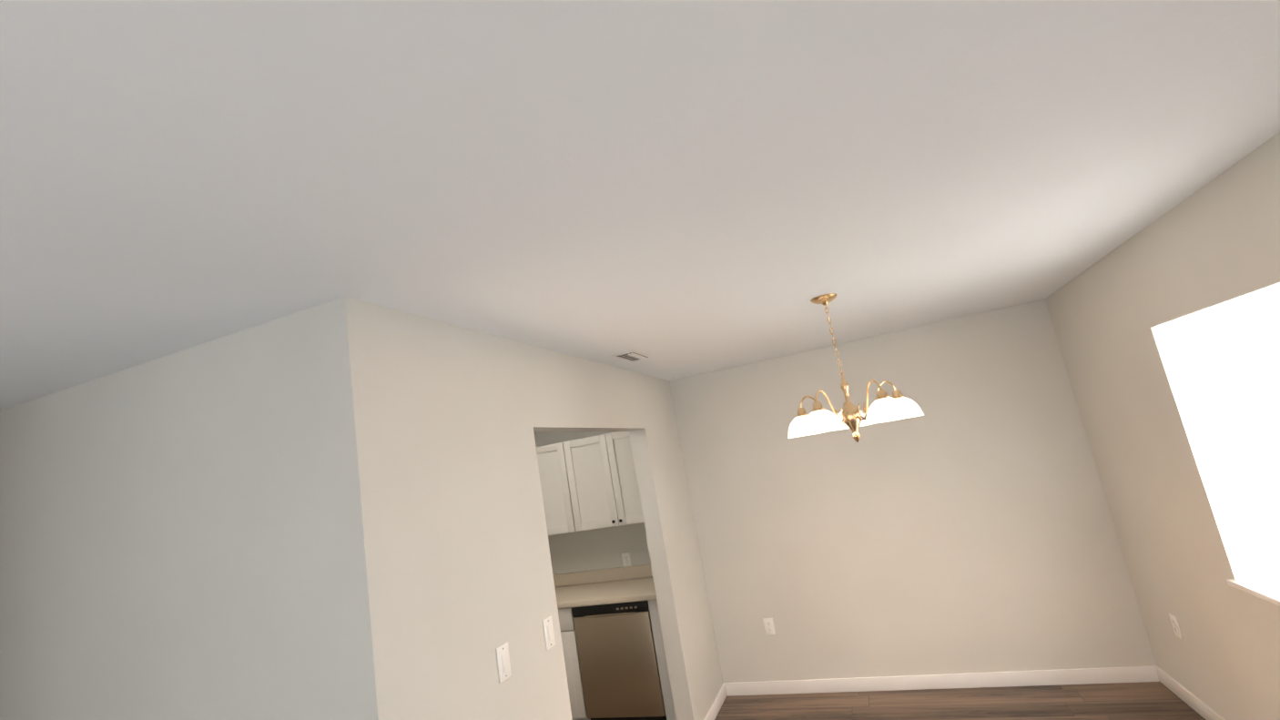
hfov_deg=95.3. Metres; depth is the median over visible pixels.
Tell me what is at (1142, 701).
floor
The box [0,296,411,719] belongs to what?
wall
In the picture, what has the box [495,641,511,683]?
light switch
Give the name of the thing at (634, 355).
ceiling vent
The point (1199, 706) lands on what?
baseboard
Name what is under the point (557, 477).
upper cabinet
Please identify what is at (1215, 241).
wall
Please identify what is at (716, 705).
baseboard
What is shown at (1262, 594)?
window
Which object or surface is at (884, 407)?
chandelier
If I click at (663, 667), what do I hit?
filler panel
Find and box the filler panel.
[647,599,676,719]
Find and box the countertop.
[552,563,656,609]
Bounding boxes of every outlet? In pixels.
[621,552,631,567]
[762,618,775,635]
[1168,612,1182,639]
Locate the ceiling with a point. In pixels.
(675, 189)
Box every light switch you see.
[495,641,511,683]
[542,615,555,650]
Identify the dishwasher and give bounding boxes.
[571,600,666,719]
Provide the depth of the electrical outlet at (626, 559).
4.80 m
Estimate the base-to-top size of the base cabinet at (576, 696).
0.868 m
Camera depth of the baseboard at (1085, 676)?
3.91 m
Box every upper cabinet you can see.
[536,440,583,535]
[568,431,643,530]
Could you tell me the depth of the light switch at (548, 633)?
2.40 m
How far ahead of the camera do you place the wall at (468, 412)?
2.27 m
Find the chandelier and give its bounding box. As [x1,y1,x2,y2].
[788,293,924,442]
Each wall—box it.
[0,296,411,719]
[375,304,723,719]
[533,298,1157,683]
[1045,132,1279,719]
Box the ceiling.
[0,0,1279,410]
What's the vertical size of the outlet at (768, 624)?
0.117 m
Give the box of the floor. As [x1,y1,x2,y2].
[714,681,1205,719]
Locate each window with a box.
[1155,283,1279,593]
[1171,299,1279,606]
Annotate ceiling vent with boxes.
[611,349,652,362]
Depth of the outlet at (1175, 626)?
3.17 m
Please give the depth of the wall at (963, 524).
4.13 m
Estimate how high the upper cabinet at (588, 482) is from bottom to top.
0.720 m
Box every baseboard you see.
[703,682,729,719]
[725,665,1155,696]
[1151,665,1225,719]
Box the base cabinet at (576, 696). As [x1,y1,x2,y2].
[558,607,590,719]
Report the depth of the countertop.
4.62 m
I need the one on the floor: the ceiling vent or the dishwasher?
the dishwasher

